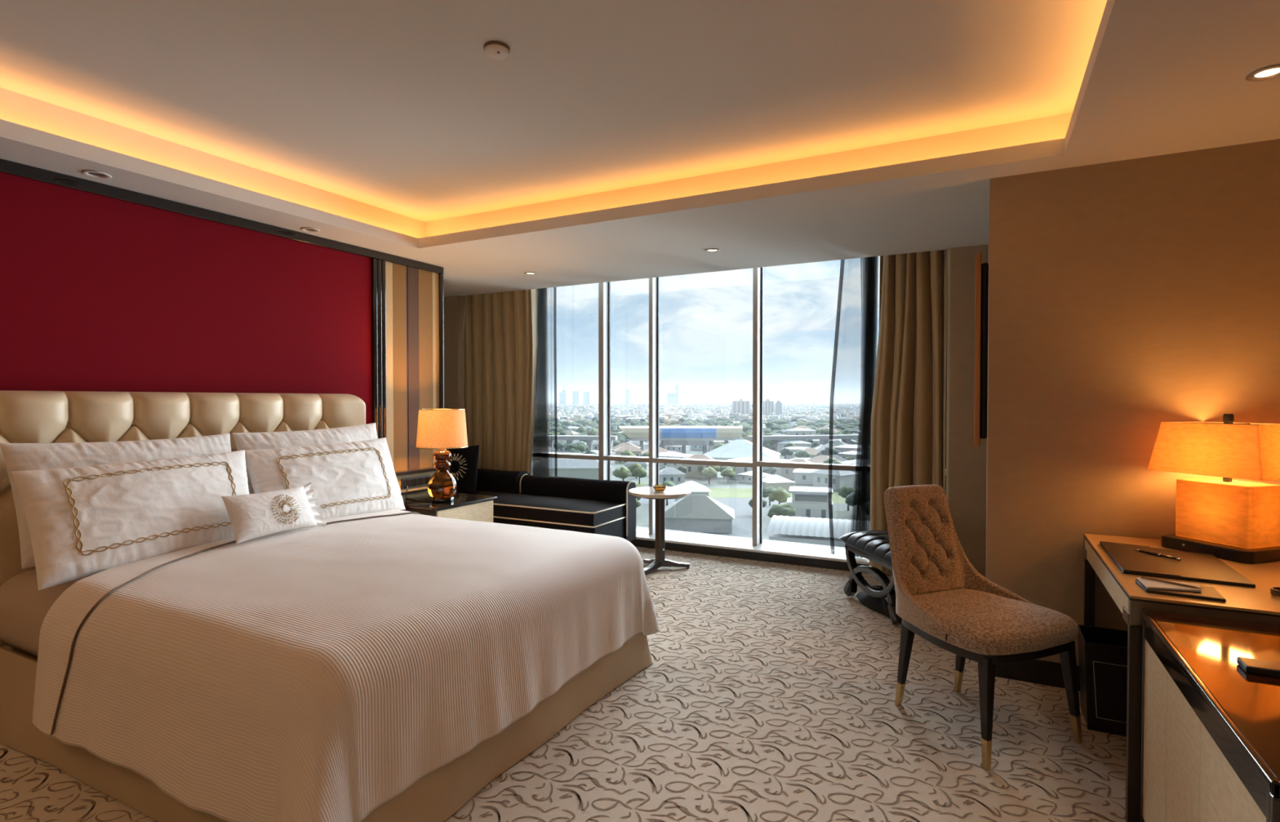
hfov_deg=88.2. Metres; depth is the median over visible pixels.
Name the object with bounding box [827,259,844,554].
sheer curtain
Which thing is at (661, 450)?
house
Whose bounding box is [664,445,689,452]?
house
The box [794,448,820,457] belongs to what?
house
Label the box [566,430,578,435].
house
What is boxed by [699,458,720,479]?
tree
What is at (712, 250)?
recessed light
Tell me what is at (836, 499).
lawn
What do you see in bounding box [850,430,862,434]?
tree
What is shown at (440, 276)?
trim
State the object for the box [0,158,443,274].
trim
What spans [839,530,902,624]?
stool
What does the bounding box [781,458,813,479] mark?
house
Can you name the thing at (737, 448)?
market hall
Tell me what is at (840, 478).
house
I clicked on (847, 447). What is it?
house
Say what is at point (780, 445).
house
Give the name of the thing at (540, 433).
house
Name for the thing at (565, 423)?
tree
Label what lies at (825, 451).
tree
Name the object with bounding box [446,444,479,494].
velvet cushion
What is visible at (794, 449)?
house
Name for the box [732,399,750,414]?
apartment block
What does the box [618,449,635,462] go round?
tree
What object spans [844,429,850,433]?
tree
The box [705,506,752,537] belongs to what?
road
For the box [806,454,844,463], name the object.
house
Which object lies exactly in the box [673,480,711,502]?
villa
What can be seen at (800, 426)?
house
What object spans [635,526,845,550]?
wall
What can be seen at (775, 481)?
house
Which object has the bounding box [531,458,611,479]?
long hall
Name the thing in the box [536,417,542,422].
tree
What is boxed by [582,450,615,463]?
house
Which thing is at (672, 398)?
office tower
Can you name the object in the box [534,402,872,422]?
city skyline
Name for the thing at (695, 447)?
house
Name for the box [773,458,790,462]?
house
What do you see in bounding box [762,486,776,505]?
tree
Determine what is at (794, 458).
house
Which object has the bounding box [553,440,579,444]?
house
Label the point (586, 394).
office tower
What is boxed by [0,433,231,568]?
pillow
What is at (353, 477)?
pillow
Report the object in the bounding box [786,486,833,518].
villa
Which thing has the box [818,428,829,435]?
tree
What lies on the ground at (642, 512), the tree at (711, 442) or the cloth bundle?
the tree at (711, 442)
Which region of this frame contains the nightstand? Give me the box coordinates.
[401,493,497,522]
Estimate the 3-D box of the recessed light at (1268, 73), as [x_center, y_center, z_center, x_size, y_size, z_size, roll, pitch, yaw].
[2.070,-1.112,2.173,0.112,0.006,0.112,0,1,28]
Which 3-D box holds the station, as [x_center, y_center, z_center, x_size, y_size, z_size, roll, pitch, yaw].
[22.793,16.847,374.508,70.040,16.600,11.200,0,1,0]
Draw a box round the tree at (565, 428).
[561,426,568,431]
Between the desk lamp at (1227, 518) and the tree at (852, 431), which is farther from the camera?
the tree at (852, 431)
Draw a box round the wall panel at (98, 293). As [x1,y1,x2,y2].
[0,172,372,424]
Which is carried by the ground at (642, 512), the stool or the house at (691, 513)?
the house at (691, 513)
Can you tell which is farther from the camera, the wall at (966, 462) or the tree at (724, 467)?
the tree at (724, 467)
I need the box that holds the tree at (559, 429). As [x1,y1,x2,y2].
[556,426,564,432]
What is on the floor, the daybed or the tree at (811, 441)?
the daybed
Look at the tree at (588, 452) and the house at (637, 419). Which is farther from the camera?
the house at (637, 419)
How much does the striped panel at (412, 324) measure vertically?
2.352 m
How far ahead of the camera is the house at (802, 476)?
245.58 m
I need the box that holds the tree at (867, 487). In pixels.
[862,481,870,501]
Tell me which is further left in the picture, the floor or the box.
the floor
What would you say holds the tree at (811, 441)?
on the ground at (642, 512)
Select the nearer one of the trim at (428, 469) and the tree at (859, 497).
the trim at (428, 469)
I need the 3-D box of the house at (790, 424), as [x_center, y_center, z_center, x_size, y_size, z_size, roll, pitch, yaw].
[154.393,16.379,665.570,12.579,7.890,10.292,0,1,20]
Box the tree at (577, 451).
[571,449,582,453]
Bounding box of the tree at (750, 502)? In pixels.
[748,497,766,507]
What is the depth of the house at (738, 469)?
261.87 m
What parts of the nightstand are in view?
drawer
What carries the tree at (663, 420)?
on the ground at (642, 512)
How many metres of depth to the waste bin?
2.68 m
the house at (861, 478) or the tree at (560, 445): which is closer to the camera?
the house at (861, 478)
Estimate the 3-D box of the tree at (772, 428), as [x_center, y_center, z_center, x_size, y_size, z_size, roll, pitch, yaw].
[120.282,17.390,586.232,8.555,8.597,7.112,0,1,15]
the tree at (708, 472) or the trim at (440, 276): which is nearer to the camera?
the trim at (440, 276)
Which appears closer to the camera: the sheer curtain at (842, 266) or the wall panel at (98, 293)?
the wall panel at (98, 293)
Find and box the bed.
[0,390,652,821]
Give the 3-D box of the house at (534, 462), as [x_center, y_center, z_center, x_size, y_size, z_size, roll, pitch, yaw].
[-41.312,23.752,279.391,16.003,5.944,10.288,0,1,-14]
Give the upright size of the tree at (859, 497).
7.309 m
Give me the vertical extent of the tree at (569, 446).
7.237 m
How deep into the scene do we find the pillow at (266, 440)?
3.85 m
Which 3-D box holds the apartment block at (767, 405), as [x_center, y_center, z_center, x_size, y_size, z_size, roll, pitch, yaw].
[227.916,-4.921,1178.085,22.000,33.500,14.300,0,1,11]
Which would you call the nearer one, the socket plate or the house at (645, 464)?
the socket plate
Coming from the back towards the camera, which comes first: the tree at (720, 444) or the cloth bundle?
the tree at (720, 444)
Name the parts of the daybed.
raised backrest, backrest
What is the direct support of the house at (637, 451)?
on the ground at (642, 512)
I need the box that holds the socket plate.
[400,475,431,488]
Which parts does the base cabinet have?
corner post, door, door, door, corner post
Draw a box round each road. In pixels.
[638,497,862,508]
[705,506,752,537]
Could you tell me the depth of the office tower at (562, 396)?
3293.05 m
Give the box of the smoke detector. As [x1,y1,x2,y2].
[483,40,509,59]
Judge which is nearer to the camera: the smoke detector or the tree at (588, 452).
the smoke detector
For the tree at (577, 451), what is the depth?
324.39 m
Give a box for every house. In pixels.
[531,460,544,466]
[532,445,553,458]
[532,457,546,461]
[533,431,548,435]
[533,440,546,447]
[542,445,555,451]
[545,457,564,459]
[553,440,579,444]
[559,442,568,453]
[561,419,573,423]
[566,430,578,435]
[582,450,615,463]
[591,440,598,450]
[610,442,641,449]
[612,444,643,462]
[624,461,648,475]
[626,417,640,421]
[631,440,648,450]
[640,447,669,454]
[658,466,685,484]
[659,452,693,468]
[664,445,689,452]
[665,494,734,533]
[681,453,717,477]
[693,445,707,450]
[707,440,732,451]
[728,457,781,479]
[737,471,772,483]
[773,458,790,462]
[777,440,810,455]
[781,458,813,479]
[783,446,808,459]
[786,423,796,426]
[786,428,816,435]
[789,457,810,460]
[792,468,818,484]
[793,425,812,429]
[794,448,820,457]
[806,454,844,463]
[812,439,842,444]
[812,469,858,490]
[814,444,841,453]
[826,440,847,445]
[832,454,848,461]
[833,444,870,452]
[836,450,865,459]
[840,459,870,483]
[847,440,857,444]
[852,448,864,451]
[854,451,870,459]
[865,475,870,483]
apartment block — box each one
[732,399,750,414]
[762,399,773,414]
[774,400,782,415]
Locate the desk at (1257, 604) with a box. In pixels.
[1083,533,1279,821]
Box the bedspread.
[32,509,658,821]
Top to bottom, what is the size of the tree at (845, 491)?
7.224 m
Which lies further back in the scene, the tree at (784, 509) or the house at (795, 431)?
the house at (795, 431)
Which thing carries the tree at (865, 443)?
on the ground at (642, 512)
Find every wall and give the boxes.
[443,295,464,408]
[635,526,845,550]
[948,244,988,577]
[985,138,1279,666]
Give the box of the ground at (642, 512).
[535,402,872,539]
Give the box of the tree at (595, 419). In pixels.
[591,416,598,421]
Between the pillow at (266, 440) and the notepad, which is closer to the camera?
the notepad
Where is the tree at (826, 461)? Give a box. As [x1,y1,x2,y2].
[822,457,836,463]
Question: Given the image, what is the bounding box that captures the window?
[532,248,950,564]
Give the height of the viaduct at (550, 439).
10.600 m
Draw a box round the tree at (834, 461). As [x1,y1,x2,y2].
[832,460,843,464]
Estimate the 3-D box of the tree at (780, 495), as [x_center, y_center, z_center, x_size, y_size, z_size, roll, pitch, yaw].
[39.497,24.811,186.087,5.823,7.019,6.099,-1,1,-32]
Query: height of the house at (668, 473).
6.597 m
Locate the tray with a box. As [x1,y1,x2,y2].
[1135,579,1226,601]
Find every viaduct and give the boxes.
[533,435,617,452]
[746,434,871,452]
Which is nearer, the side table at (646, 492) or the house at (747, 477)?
the side table at (646, 492)
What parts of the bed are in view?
mattress, headboard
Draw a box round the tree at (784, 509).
[767,502,795,517]
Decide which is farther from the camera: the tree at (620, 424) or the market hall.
the tree at (620, 424)
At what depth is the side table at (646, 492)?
5.24 m
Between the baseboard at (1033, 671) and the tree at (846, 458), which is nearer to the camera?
the baseboard at (1033, 671)
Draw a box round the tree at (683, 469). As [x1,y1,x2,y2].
[676,466,686,473]
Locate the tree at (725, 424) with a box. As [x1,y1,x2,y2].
[721,422,730,426]
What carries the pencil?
on the notepad
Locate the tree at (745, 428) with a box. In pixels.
[742,425,750,431]
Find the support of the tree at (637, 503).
on the ground at (642, 512)
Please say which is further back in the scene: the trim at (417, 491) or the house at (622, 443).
the house at (622, 443)
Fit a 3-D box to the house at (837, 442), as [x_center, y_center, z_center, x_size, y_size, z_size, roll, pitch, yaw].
[114.403,20.999,383.670,12.743,7.993,10.426,1,1,29]
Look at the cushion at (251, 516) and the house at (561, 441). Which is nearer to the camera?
the cushion at (251, 516)
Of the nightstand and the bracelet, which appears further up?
the nightstand
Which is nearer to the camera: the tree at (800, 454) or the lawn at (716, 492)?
the lawn at (716, 492)
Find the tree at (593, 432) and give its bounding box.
[586,428,598,435]
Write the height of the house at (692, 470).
9.063 m
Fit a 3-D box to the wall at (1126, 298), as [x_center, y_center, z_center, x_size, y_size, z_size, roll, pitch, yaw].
[2.792,-0.113,3.821,1.384,2.800,2.040,0,1,28]
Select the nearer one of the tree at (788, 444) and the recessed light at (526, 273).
the recessed light at (526, 273)
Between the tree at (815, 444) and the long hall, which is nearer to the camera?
the long hall
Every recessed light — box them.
[81,169,111,178]
[300,227,319,232]
[524,271,537,275]
[704,248,719,252]
[1245,64,1279,81]
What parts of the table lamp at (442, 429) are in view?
cord, lamp shade, glass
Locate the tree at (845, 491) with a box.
[838,484,855,511]
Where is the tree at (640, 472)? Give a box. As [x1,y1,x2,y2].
[631,465,647,484]
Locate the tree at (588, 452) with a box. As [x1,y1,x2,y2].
[582,450,596,454]
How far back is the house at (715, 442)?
394.74 m
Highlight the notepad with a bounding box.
[1137,577,1201,591]
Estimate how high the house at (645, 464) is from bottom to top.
7.106 m
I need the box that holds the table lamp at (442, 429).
[405,408,467,502]
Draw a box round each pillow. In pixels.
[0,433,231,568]
[12,449,248,590]
[232,422,377,493]
[244,437,405,519]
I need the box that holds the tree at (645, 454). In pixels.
[640,452,648,457]
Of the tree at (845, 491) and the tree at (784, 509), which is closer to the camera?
the tree at (784, 509)
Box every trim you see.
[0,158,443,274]
[371,257,386,440]
[395,467,436,475]
[400,488,427,495]
[438,274,444,408]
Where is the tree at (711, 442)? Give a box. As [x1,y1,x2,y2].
[708,440,714,451]
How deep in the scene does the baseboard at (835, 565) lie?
5.58 m
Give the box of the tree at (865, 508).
[861,501,870,515]
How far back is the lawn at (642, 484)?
244.86 m
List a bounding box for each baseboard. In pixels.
[630,538,891,576]
[995,658,1079,690]
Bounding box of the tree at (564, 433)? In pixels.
[559,431,568,435]
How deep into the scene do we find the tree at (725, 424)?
585.67 m
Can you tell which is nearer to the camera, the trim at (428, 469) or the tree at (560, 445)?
the trim at (428, 469)
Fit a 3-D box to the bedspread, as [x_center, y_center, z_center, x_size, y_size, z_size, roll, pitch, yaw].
[-1.186,0.921,2.926,1.926,0.650,2.118,0,1,28]
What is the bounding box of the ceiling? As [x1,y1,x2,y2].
[0,0,1279,297]
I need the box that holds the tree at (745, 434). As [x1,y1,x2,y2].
[742,431,752,437]
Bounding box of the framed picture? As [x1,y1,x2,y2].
[973,253,988,446]
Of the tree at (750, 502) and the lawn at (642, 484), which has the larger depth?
the lawn at (642, 484)
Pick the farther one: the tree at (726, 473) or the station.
the station
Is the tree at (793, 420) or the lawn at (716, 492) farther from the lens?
the tree at (793, 420)
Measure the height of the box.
0.018 m
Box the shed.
[766,515,870,546]
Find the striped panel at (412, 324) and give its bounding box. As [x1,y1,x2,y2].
[385,262,439,499]
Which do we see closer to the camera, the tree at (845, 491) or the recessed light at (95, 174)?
the recessed light at (95, 174)
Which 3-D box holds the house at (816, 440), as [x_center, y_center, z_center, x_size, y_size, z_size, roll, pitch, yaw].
[116.223,20.668,403.307,18.897,8.003,11.116,1,1,35]
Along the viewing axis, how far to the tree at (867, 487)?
177.36 m
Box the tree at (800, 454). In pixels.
[795,449,811,457]
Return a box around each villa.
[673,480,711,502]
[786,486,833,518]
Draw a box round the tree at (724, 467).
[720,466,735,473]
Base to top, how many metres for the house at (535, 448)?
8.645 m
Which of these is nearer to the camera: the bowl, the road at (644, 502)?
the bowl
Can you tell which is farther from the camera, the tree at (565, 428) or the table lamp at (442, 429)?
the tree at (565, 428)
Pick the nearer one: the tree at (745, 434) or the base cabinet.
the base cabinet
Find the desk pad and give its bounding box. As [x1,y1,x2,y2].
[1099,541,1255,587]
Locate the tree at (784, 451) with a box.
[779,447,792,459]
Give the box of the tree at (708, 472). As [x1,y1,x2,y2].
[699,466,717,484]
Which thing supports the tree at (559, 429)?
on the ground at (642, 512)
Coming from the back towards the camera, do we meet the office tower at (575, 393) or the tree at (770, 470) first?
the office tower at (575, 393)
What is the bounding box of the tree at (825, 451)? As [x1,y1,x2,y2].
[816,447,838,456]
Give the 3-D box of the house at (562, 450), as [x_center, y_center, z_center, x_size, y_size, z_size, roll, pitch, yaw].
[-43.612,21.669,387.258,10.418,6.535,8.524,0,1,-8]
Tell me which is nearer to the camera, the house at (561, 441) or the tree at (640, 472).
the tree at (640, 472)
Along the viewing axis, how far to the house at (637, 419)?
861.14 m
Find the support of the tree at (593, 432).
on the ground at (642, 512)
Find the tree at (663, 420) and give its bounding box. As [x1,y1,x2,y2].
[659,418,666,423]
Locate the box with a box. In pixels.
[1236,657,1279,678]
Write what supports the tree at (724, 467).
on the ground at (642, 512)
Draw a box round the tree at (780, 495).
[768,486,791,504]
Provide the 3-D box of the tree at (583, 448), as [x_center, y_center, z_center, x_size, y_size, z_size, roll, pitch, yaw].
[-28.961,21.210,334.449,7.651,9.303,6.361,-1,1,-33]
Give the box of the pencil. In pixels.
[1141,576,1203,589]
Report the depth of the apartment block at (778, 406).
1197.04 m
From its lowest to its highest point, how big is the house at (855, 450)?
7.062 m
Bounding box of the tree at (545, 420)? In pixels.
[542,417,550,422]
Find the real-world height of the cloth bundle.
0.109 m
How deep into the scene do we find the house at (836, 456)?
288.87 m
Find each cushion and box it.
[221,482,326,543]
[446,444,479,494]
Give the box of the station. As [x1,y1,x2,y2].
[618,426,742,453]
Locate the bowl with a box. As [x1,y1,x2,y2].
[653,484,666,491]
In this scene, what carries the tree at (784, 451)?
on the ground at (642, 512)
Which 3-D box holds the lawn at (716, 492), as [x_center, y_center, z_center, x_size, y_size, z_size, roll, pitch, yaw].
[29.912,27.601,224.058,21.513,0.001,29.611,0,1,28]
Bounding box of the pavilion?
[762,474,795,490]
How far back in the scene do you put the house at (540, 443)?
382.97 m
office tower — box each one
[559,386,566,404]
[572,391,578,405]
[582,391,590,404]
[625,388,630,404]
[666,384,678,404]
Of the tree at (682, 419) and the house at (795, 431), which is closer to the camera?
the house at (795, 431)
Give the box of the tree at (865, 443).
[856,441,870,445]
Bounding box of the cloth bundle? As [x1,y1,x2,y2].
[855,591,890,618]
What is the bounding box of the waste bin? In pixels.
[1077,624,1127,736]
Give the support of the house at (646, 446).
on the ground at (642, 512)
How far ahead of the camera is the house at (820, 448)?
330.54 m
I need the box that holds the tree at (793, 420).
[791,417,797,422]
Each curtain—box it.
[462,288,537,475]
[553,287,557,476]
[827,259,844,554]
[868,248,947,575]
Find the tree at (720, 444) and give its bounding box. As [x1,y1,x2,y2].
[711,442,724,449]
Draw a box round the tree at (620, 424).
[617,423,626,429]
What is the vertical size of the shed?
6.400 m
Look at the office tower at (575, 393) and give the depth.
3299.49 m
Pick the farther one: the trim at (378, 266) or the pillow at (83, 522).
the trim at (378, 266)
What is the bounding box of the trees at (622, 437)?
[533,403,871,450]
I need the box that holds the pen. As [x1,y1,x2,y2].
[1134,549,1181,560]
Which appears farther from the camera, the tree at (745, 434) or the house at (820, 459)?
the tree at (745, 434)
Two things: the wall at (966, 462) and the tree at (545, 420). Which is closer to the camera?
the wall at (966, 462)
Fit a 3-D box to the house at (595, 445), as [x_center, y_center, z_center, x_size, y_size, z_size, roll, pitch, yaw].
[-22.959,20.880,397.282,12.403,7.780,10.148,0,1,1]
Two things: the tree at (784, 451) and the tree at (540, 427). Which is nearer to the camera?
the tree at (784, 451)
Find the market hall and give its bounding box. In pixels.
[703,439,780,460]
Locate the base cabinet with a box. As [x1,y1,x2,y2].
[1139,608,1279,821]
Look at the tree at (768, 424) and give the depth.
621.93 m
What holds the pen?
on the desk pad
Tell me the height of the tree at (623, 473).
7.253 m
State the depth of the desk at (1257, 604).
2.08 m
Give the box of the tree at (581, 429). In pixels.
[576,425,586,432]
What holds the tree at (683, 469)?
on the ground at (642, 512)
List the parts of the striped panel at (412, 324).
panel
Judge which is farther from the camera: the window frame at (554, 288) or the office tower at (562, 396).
the office tower at (562, 396)
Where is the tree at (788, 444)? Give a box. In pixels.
[784,442,795,447]
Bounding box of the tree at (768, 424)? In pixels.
[765,421,774,427]
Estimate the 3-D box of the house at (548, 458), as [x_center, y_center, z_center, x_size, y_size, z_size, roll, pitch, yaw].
[-34.815,22.735,291.284,9.891,7.583,12.089,-1,1,-34]
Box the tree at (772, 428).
[770,426,779,431]
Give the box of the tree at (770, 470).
[762,466,777,474]
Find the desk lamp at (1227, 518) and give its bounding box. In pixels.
[1146,413,1279,564]
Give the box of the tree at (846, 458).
[844,457,855,460]
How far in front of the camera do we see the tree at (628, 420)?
795.84 m
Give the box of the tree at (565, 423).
[561,421,570,425]
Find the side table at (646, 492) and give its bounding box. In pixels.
[628,486,691,575]
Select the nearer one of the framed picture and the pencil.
the pencil
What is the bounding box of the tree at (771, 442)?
[768,440,774,445]
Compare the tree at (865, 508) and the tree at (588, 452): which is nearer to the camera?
the tree at (865, 508)
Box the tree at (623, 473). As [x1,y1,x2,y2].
[613,466,630,480]
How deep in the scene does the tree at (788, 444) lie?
362.24 m
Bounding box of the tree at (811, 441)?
[805,439,813,443]
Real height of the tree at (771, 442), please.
10.166 m
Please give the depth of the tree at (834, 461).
250.39 m
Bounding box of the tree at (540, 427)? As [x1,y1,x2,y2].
[536,424,545,430]
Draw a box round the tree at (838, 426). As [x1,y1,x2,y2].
[835,424,844,430]
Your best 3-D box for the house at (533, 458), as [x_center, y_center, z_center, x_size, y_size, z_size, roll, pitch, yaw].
[-47.673,23.175,295.002,11.255,6.580,8.658,0,1,4]
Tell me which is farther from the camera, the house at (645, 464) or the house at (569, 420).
the house at (569, 420)
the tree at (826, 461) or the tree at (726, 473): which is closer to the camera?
the tree at (726, 473)
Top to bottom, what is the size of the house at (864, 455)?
8.231 m
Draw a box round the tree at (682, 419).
[679,417,685,422]
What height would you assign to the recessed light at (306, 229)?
0.006 m
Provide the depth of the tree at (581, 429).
545.24 m
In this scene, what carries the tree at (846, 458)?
on the ground at (642, 512)
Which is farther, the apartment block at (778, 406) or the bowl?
the apartment block at (778, 406)
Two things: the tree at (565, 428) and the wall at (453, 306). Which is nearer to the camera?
the wall at (453, 306)
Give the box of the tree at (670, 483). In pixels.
[658,480,675,505]
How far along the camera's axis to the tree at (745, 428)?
610.94 m
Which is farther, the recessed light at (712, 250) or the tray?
the recessed light at (712, 250)
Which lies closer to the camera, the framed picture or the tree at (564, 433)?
the framed picture
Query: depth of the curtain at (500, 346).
6.68 m
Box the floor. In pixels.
[0,546,1126,821]
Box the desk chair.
[884,484,1082,770]
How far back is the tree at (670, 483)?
195.01 m
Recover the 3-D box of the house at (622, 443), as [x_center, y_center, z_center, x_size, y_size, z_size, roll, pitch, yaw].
[-7.530,21.204,352.340,14.746,8.621,11.343,0,1,12]
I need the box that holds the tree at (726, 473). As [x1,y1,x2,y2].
[720,467,735,483]
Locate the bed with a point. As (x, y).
(25, 416)
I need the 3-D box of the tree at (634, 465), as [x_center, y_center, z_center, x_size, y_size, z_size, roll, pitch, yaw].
[-1.552,23.784,264.209,5.614,6.482,5.880,-1,1,-35]
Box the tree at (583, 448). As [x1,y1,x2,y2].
[575,444,589,452]
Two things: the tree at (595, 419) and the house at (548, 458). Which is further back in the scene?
the tree at (595, 419)
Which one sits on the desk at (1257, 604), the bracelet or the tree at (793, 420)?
the bracelet
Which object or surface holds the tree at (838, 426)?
on the ground at (642, 512)
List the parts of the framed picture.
frame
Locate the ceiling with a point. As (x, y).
(613, 140)
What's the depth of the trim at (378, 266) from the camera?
4.80 m
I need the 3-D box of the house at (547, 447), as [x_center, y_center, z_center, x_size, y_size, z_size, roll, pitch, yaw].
[-51.703,22.292,363.992,9.661,6.060,7.905,0,1,-18]
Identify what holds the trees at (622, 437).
on the ground at (642, 512)
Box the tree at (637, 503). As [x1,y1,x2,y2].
[635,497,640,507]
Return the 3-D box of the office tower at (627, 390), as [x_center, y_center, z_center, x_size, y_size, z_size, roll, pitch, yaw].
[-66.966,-74.287,3598.491,26.000,92.000,28.300,0,1,-1]
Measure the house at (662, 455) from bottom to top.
7.839 m
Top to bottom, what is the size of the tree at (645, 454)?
8.254 m
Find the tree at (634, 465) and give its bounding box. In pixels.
[629,462,644,478]
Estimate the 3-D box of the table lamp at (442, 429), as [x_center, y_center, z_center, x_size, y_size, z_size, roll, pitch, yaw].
[-1.525,0.327,4.887,0.493,0.684,0.373,0,1,-6]
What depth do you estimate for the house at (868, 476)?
232.51 m
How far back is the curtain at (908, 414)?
4.91 m
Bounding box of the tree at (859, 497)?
[844,488,869,515]
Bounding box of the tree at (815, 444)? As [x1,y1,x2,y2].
[809,442,819,448]
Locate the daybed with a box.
[456,468,635,542]
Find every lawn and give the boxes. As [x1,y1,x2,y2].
[634,481,646,487]
[707,488,752,497]
[789,492,846,503]
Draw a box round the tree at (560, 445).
[553,441,564,452]
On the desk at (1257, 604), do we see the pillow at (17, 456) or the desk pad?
the desk pad
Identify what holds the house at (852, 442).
on the ground at (642, 512)
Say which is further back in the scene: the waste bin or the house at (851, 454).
the house at (851, 454)
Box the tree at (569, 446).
[565,443,577,450]
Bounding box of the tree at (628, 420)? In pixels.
[625,418,632,422]
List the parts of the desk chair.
leg, backrest, leg, seat frame, leg, seat, leg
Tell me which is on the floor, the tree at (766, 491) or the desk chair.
the desk chair
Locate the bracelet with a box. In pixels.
[1270,586,1279,596]

